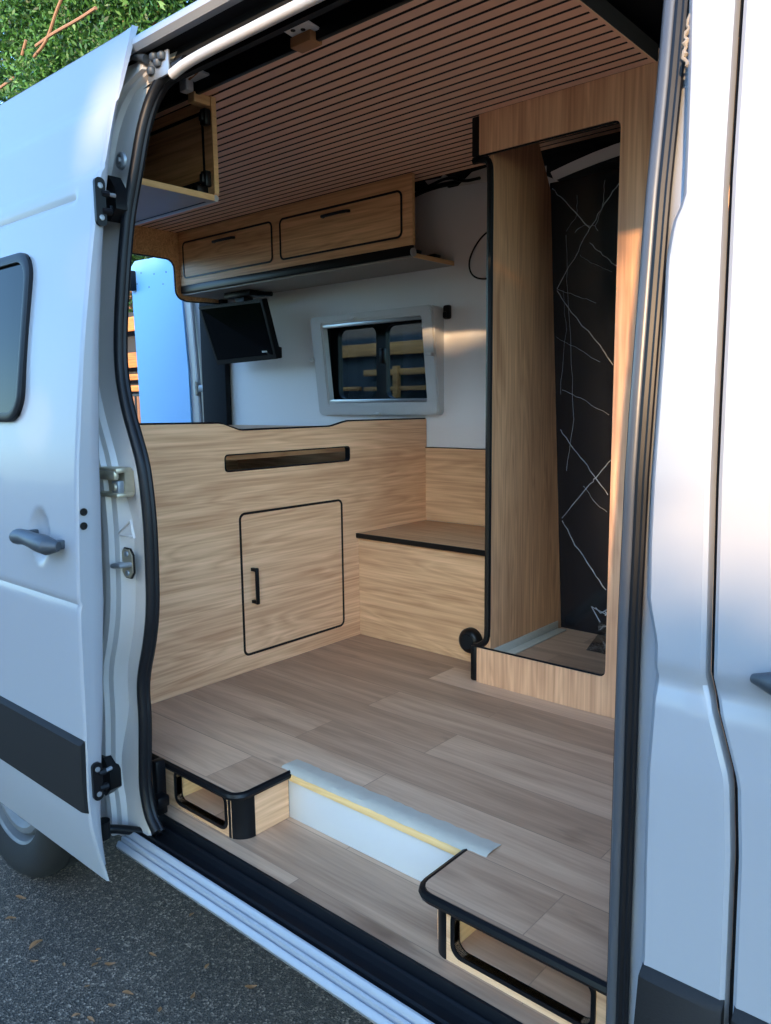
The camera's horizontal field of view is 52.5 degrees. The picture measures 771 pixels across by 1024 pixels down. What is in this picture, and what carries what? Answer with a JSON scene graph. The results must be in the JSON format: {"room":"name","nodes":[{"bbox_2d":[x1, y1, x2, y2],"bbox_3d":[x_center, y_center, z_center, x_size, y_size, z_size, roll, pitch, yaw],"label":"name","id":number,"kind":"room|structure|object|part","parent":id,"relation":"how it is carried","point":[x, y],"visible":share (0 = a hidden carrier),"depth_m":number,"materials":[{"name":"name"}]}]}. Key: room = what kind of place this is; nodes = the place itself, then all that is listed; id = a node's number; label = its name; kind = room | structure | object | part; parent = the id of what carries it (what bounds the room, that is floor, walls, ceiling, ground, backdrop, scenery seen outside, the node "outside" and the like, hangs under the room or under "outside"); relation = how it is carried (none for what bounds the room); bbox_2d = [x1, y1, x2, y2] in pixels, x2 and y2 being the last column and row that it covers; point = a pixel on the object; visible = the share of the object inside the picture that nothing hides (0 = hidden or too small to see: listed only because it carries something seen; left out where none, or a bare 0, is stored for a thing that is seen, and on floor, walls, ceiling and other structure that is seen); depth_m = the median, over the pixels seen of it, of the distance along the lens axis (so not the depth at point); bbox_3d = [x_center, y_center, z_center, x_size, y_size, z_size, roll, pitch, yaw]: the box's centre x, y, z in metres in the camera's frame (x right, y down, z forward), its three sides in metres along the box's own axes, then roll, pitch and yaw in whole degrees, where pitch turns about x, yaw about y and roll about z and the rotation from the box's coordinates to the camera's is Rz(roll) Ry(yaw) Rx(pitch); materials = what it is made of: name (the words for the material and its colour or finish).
{"room":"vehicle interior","nodes":[
{"label":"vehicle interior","id":0,"kind":"room"},
{"bbox_2d":[165,804,559,1023],"bbox_3d":[-0.035,0.840,1.727,1.560,0.012,0.225,6,11,41],"label":"step","id":1,"kind":"structure","parent":0,"point":[377,898],"depth_m":1.73,"materials":[{"name":"wood"}]},
{"bbox_2d":[152,726,290,839],"bbox_3d":[-0.460,0.720,2.080,0.438,0.136,0.188,6,11,41],"label":"box","id":2,"kind":"object","parent":1,"relation":"on","point":[240,793],"visible":0.98,"depth_m":2.02,"materials":[{"name":"wood"}]},
{"bbox_2d":[182,777,224,820],"bbox_3d":[-0.420,0.728,2.073,0.244,0.120,0.142,6,11,41],"label":"storage opening","id":3,"kind":"object","parent":2,"relation":"on","point":[195,797],"depth_m":2.07,"materials":[{"name":"brown wood"}]},
{"bbox_3d":[-0.355,0.747,1.931,0.066,0.120,0.021,-1,8,-4],"label":"corner post","id":4,"kind":"part","parent":2,"relation":"part of","materials":[{"name":"black plastic"}]},
{"bbox_2d":[288,774,460,881],"bbox_3d":[-0.023,0.754,1.831,0.600,0.128,0.025,6,11,41],"label":"step riser","id":5,"kind":"structure","parent":1,"relation":"on","point":[411,852],"depth_m":1.84,"materials":[{"name":"white plastic"}]},
{"bbox_2d":[418,849,608,1023],"bbox_3d":[0.292,0.802,1.433,0.490,0.136,0.188,6,11,41],"label":"box","id":6,"kind":"object","parent":1,"relation":"on","point":[543,944],"visible":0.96,"depth_m":1.44,"materials":[{"name":"wood"}]},
{"bbox_3d":[0.112,0.799,1.523,0.018,0.120,0.049,-1,8,-4],"label":"corner post","id":7,"kind":"part","parent":6,"relation":"part of","materials":[{"name":"black plastic"}]},
{"bbox_2d":[460,921,590,1017],"bbox_3d":[0.292,0.806,1.459,0.316,0.120,0.142,6,11,41],"label":"storage opening","id":8,"kind":"object","parent":6,"relation":"on","point":[554,988],"depth_m":1.41,"materials":[{"name":"brown wood"}]},
{"bbox_2d":[228,166,557,526],"bbox_3d":[0.280,-0.442,3.313,3.360,1.850,0.015,6,11,41],"label":"wall","id":9,"kind":"structure","parent":0,"point":[449,222],"depth_m":3.33,"materials":[{"name":"white paint"}]},
{"bbox_2d":[178,173,453,299],"bbox_3d":[-0.391,-1.209,3.567,1.520,0.308,0.302,6,11,41],"label":"locker","id":10,"kind":"object","parent":9,"relation":"attached to","point":[366,231],"visible":1,"depth_m":3.38,"materials":[{"name":"brown wood"}]},
{"bbox_3d":[-0.773,-1.292,3.708,0.163,0.016,0.030,6,11,41],"label":"flap handle","id":11,"kind":"part","parent":10,"relation":"part of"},
{"bbox_2d":[199,289,281,364],"bbox_3d":[-0.715,-0.920,3.904,0.527,0.348,0.139,6,11,41],"label":"television","id":12,"kind":"object","parent":10,"relation":"hanging from","point":[241,330],"visible":1,"depth_m":3.85,"materials":[{"name":"black plastic"}]},
{"bbox_3d":[-0.212,-1.230,3.224,0.163,0.016,0.030,6,11,41],"label":"flap handle","id":13,"kind":"part","parent":10,"relation":"part of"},
{"bbox_2d":[309,305,443,414],"bbox_3d":[-0.070,-0.700,3.597,0.900,0.550,0.223,6,11,41],"label":"window","id":14,"kind":"structure","parent":9,"relation":"in","point":[327,332],"depth_m":3.57,"materials":[{"name":"white plastic"}]},
{"bbox_3d":[-0.065,-0.839,3.461,0.585,0.015,0.019,6,11,41],"label":"blind rail","id":15,"kind":"part","parent":14,"relation":"part of","materials":[{"name":"metal"}]},
{"bbox_3d":[-0.036,-0.504,3.537,0.585,0.015,0.019,6,11,41],"label":"blind rail","id":16,"kind":"part","parent":14,"relation":"part of","materials":[{"name":"metal"}]},
{"bbox_3d":[-0.007,-0.711,3.669,0.900,0.550,0.030,6,11,41],"label":"sash","id":17,"kind":"part","parent":14,"relation":"part of","materials":[{"name":"black plastic"}]},
{"bbox_2d":[443,305,450,318],"bbox_3d":[0.254,-0.830,3.245,0.032,0.058,0.034,6,11,41],"label":"clip","id":18,"kind":"object","parent":9,"relation":"attached to","point":[446,308],"visible":1,"depth_m":3.24,"materials":[{"name":"black plastic"}]},
{"bbox_2d":[425,447,484,525],"bbox_3d":[0.444,-0.097,3.195,0.697,0.319,0.021,6,11,41],"label":"wall panel","id":19,"kind":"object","parent":9,"relation":"attached to","point":[455,477],"depth_m":3.31,"materials":[{"name":"brown wood"}]},
{"bbox_2d":[468,232,486,279],"bbox_3d":[0.404,-1.025,3.091,0.183,0.204,0.007,6,11,41],"label":"cable","id":20,"kind":"object","parent":9,"relation":"attached to","point":[484,234],"visible":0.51,"depth_m":3.13,"materials":[{"name":"black rubber"}]},
{"bbox_2d":[136,0,659,232],"bbox_3d":[-0.368,-1.277,2.776,2.622,0.043,1.110,6,11,41],"label":"ceiling","id":21,"kind":"structure","parent":0,"point":[399,91],"depth_m":2.19,"materials":[{"name":"brown wood"}]},
{"bbox_2d":[132,225,218,303],"bbox_3d":[-1.411,-1.185,3.579,0.018,0.337,1.640,6,11,41],"label":"arch panel","id":22,"kind":"object","parent":21,"relation":"attached to","point":[148,242],"visible":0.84,"depth_m":3.90,"materials":[{"name":"brown cork"}]},
{"bbox_2d":[157,0,412,112],"bbox_3d":[-0.538,-1.191,2.184,3.350,0.055,0.014,6,11,41],"label":"trim","id":23,"kind":"structure","parent":21,"relation":"attached to","point":[351,14],"depth_m":1.95,"materials":[{"name":"black plastic"}]},
{"bbox_2d":[151,634,735,959],"bbox_3d":[-0.218,0.556,2.799,3.280,0.012,1.670,6,11,41],"label":"floor","id":24,"kind":"structure","parent":0,"point":[532,777],"depth_m":2.17,"materials":[{"name":"wood"}]},
{"bbox_2d":[139,418,426,703],"bbox_3d":[-0.832,0.049,3.244,1.332,0.880,1.633,6,11,41],"label":"base cabinet","id":25,"kind":"object","parent":24,"relation":"on","point":[258,526],"visible":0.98,"depth_m":2.76,"materials":[{"name":"brown wood"}]},
{"bbox_3d":[-0.451,0.256,2.712,0.032,0.130,0.014,6,11,41],"label":"door handle","id":26,"kind":"part","parent":25,"relation":"part of","materials":[{"name":"black metal"}]},
{"bbox_3d":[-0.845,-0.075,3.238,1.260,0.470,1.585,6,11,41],"label":"rail","id":27,"kind":"part","parent":25,"relation":"part of","materials":[{"name":"brown wood"}]},
{"bbox_3d":[-0.337,0.226,2.880,0.018,0.491,0.489,6,11,41],"label":"door","id":28,"kind":"part","parent":25,"relation":"part of","materials":[{"name":"brown wood"}]},
{"bbox_2d":[281,759,500,856],"bbox_3d":[-0.015,0.682,1.833,0.630,0.009,0.064,6,11,41],"label":"tape strip","id":29,"kind":"object","parent":24,"relation":"attached to","point":[443,831],"visible":1,"depth_m":1.80,"materials":[{"name":"silver metal"}]},
{"bbox_2d":[356,520,486,661],"bbox_3d":[0.298,0.290,3.096,0.725,0.418,0.494,6,11,41],"label":"storage bench","id":30,"kind":"object","parent":24,"relation":"on","point":[422,583],"visible":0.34,"depth_m":2.95,"materials":[{"name":"brown wood"}]},
{"bbox_3d":[0.294,0.096,3.045,0.697,0.015,0.440,6,11,41],"label":"lid","id":31,"kind":"part","parent":30,"relation":"part of","materials":[{"name":"laminate"}]},
{"bbox_2d":[459,627,482,653],"bbox_3d":[0.299,0.460,2.785,0.092,0.092,0.039,6,11,41],"label":"round vent","id":32,"kind":"object","parent":30,"relation":"attached to","point":[468,636],"visible":0.84,"depth_m":2.77,"materials":[{"name":"black plastic"}]},
{"bbox_2d":[471,37,738,748],"bbox_3d":[0.848,-0.310,2.387,1.035,1.790,0.574,6,11,41],"label":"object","id":33,"kind":"object","parent":24,"relation":"on","point":[563,256],"depth_m":2.58,"materials":[{"name":"brown wood"}]},
{"bbox_3d":[0.490,-0.376,2.659,0.015,1.715,0.482,6,11,41],"label":"panel","id":34,"kind":"part","parent":33,"relation":"part of","materials":[{"name":"brown wood"}]},
{"bbox_3d":[0.517,0.448,2.754,0.038,0.032,0.430,6,11,41],"label":"tape strip","id":35,"kind":"part","parent":33,"relation":"part of","materials":[{"name":"silver metal"}]},
{"bbox_2d":[587,606,606,653],"bbox_3d":[0.925,0.397,2.586,0.528,0.187,0.254,6,11,41],"label":"plastic film","id":36,"kind":"object","parent":33,"relation":"on","point":[600,647],"visible":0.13,"depth_m":2.68,"materials":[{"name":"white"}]},
{"bbox_3d":[-1.362,-0.236,2.556,1.820,1.690,0.015,6,11,41],"label":"wall","id":37,"kind":"structure","parent":0,"visible":0},
{"bbox_2d":[135,91,218,224],"bbox_3d":[-1.209,-1.075,2.589,1.569,0.285,0.420,6,11,41],"label":"locker","id":38,"kind":"object","parent":37,"relation":"attached to","point":[181,173],"visible":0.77,"depth_m":2.28,"materials":[{"name":"brown wood"}]},
{"bbox_3d":[-1.082,-0.965,2.751,1.568,0.019,0.030,6,11,41],"label":"corner rail","id":39,"kind":"part","parent":38,"relation":"part of","materials":[{"name":"metal"}]},
{"bbox_3d":[-1.079,-1.105,2.739,1.565,0.269,0.015,6,11,41],"label":"panel","id":40,"kind":"part","parent":38,"relation":"part of","materials":[{"name":"brown wood"}]},
{"label":"outside","id":41,"kind":"structure","parent":0,"visible":0},
{"bbox_2d":[0,835,372,1023],"bbox_3d":[-0.977,-0.351,14.196,100.000,0.020,100.000,6,11,41],"label":"ground","id":42,"kind":"structure","parent":41,"point":[75,911],"depth_m":2.27,"materials":[{"name":"grey asphalt"}]},
{"bbox_2d":[29,939,42,949],"bbox_3d":[-1.047,1.294,2.341,0.020,0.011,0.046,4,9,31],"label":"fallen leaf","id":43,"kind":"object","parent":42,"relation":"on","point":[34,943],"visible":1,"depth_m":2.34,"materials":[{"name":"brown plant"}]},
{"bbox_2d":[0,0,196,422],"bbox_3d":[-3.724,-4.351,10.815,9.293,8.912,3.480,7,11,42],"label":"evergreen tree","id":44,"kind":"object","parent":42,"relation":"on","point":[42,37],"visible":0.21,"depth_m":9.70,"materials":[{"name":"green plant"}]},
{"bbox_2d":[122,990,132,994],"bbox_3d":[-0.706,1.318,2.142,0.030,0.010,0.013,0,8,1],"label":"fallen leaf","id":45,"kind":"object","parent":42,"relation":"on","point":[124,991],"visible":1,"depth_m":2.14,"materials":[{"name":"brown plant"}]},
{"bbox_2d":[128,312,138,393],"bbox_3d":[-2.500,-0.798,8.067,3.600,2.600,0.150,6,11,41],"label":"slatted fence","id":46,"kind":"object","parent":42,"relation":"on","point":[132,357],"visible":0.05,"depth_m":7.97,"materials":[{"name":"wood"}]},
{"bbox_2d":[132,394,138,416],"bbox_3d":[-2.662,-0.556,8.101,2.150,1.315,0.026,6,11,41],"label":"iron gate","id":47,"kind":"object","parent":46,"relation":"attached to","point":[134,395],"visible":0.02,"depth_m":7.89,"materials":[{"name":"grey metal"}]},
{"bbox_2d":[245,985,256,988],"bbox_3d":[-0.372,1.312,2.162,0.033,0.008,0.014,-2,8,-9],"label":"fallen leaf","id":48,"kind":"object","parent":42,"relation":"on","point":[247,986],"visible":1,"depth_m":2.16,"materials":[{"name":"brown plant"}]},
{"bbox_2d":[342,323,426,397],"bbox_3d":[-0.019,-0.464,5.839,2.900,2.500,0.120,6,11,41],"label":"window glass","id":49,"kind":"object","parent":42,"relation":"on","point":[407,363],"visible":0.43,"depth_m":5.73,"materials":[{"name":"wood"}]},
{"bbox_3d":[-0.622,-0.976,6.265,1.150,0.030,0.040,6,11,41],"label":"rail","id":50,"kind":"part","parent":49,"relation":"part of","materials":[{"name":"brown wood"}]},
{"bbox_3d":[-0.078,-1.194,5.754,2.600,0.090,0.040,6,11,41],"label":"rail","id":51,"kind":"part","parent":49,"relation":"part of","materials":[{"name":"brown wood"}]},
{"bbox_3d":[0.377,-0.979,5.387,1.400,0.045,0.040,6,11,41],"label":"rail","id":52,"kind":"part","parent":49,"relation":"part of","materials":[{"name":"brown wood"}]},
{"bbox_3d":[0.378,-0.862,5.404,1.400,0.030,0.040,6,11,41],"label":"rail","id":53,"kind":"part","parent":49,"relation":"part of","materials":[{"name":"brown wood"}]},
{"bbox_3d":[0.080,-0.936,5.628,0.045,0.230,0.040,6,11,41],"label":"post","id":54,"kind":"part","parent":49,"relation":"part of","materials":[{"name":"brown wood"}]},
{"bbox_2d":[0,0,770,1023],"bbox_3d":[-0.094,-0.046,2.533,5.465,2.590,2.140,6,11,41],"label":"camper van","id":55,"kind":"object","parent":42,"relation":"on","point":[80,580],"depth_m":1.52,"materials":[{"name":"white paint"}]},
{"bbox_3d":[-0.787,0.066,1.771,0.185,0.046,0.069,6,11,41],"label":"door handle","id":56,"kind":"part","parent":55,"relation":"part of","materials":[{"name":"grey plastic"}]},
{"bbox_3d":[-1.125,0.553,2.156,1.188,0.183,0.033,6,11,41],"label":"moulding","id":57,"kind":"part","parent":55,"relation":"part of","materials":[{"name":"black plastic"}]},
{"bbox_3d":[-1.057,-0.145,2.143,1.192,1.923,0.233,6,11,41],"label":"sliding door","id":58,"kind":"part","parent":55,"relation":"part of","materials":[{"name":"white paint"}]},
{"bbox_2d":[101,755,121,795],"bbox_3d":[-0.707,0.674,2.001,0.052,0.104,0.038,6,11,41],"label":"hinge","id":59,"kind":"object","parent":55,"relation":"attached to","point":[113,777],"depth_m":1.99,"materials":[{"name":"black metal"}]},
{"bbox_3d":[-0.692,-0.078,1.880,0.248,0.068,0.050,6,11,41],"label":"rail","id":60,"kind":"part","parent":55,"relation":"part of","materials":[{"name":"metal"}]},
{"bbox_2d":[106,175,127,222],"bbox_3d":[-0.616,-0.710,1.775,0.048,0.100,0.038,6,11,41],"label":"hinge","id":61,"kind":"object","parent":55,"relation":"attached to","point":[119,204],"depth_m":1.77,"materials":[{"name":"black metal"}]},
{"bbox_3d":[-0.658,0.797,1.962,0.183,0.073,0.061,-3,8,-13],"label":"roller arm","id":62,"kind":"part","parent":55,"relation":"part of"},
{"bbox_3d":[-1.256,-0.586,4.734,0.752,1.875,0.045,6,11,41],"label":"door","id":63,"kind":"part","parent":55,"relation":"part of","materials":[{"name":"white paint"}]},
{"bbox_3d":[-0.499,-1.192,2.148,0.079,0.006,0.126,6,11,41],"label":"plate","id":64,"kind":"part","parent":55,"relation":"part of","materials":[{"name":"silver metal"}]},
{"bbox_3d":[-0.454,-1.172,2.070,0.116,0.048,0.346,-5,9,-29],"label":"ceiling bracket","id":65,"kind":"part","parent":55,"relation":"part of","materials":[{"name":"metal"}]},
{"bbox_3d":[-1.416,-0.438,3.782,0.230,2.050,1.910,6,11,41],"label":"door frame","id":66,"kind":"part","parent":55,"relation":"part of","materials":[{"name":"white paint"}]},
{"bbox_3d":[0.387,0.956,1.162,2.670,0.094,0.171,6,11,41],"label":"sill","id":67,"kind":"part","parent":55,"relation":"part of","materials":[{"name":"white paint"}]},
{"bbox_3d":[-0.200,-1.144,1.855,0.085,0.006,0.119,5,10,33],"label":"plate","id":68,"kind":"part","parent":55,"relation":"part of","materials":[{"name":"silver metal"}]},
{"bbox_3d":[-0.200,-1.132,1.857,0.086,0.031,0.120,5,10,33],"label":"ceiling bracket","id":69,"kind":"part","parent":55,"relation":"part of","materials":[{"name":"brown wood"}]},
{"bbox_2d":[415,176,480,196],"bbox_3d":[0.227,-1.308,3.135,0.445,0.044,0.086,6,11,41],"label":"wiring loom","id":70,"kind":"object","parent":55,"relation":"attached to","point":[456,181],"visible":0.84,"depth_m":3.13,"materials":[{"name":"black plastic"}]},
{"bbox_3d":[0.381,0.719,1.025,0.115,0.243,0.030,6,11,41],"label":"moulding","id":71,"kind":"part","parent":55,"relation":"part of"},
{"bbox_3d":[0.393,0.046,1.010,0.117,1.860,0.224,0,8,6],"label":"pillar panel","id":72,"kind":"part","parent":55,"relation":"part of","materials":[{"name":"white paint"}]},
{"bbox_3d":[0.897,0.775,0.581,1.234,0.243,0.030,6,11,41],"label":"moulding","id":73,"kind":"part","parent":55,"relation":"part of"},
{"bbox_3d":[0.482,0.188,0.828,0.185,0.043,0.045,6,11,41],"label":"door handle","id":74,"kind":"part","parent":55,"relation":"part of","materials":[{"name":"grey plastic"}]}
]}

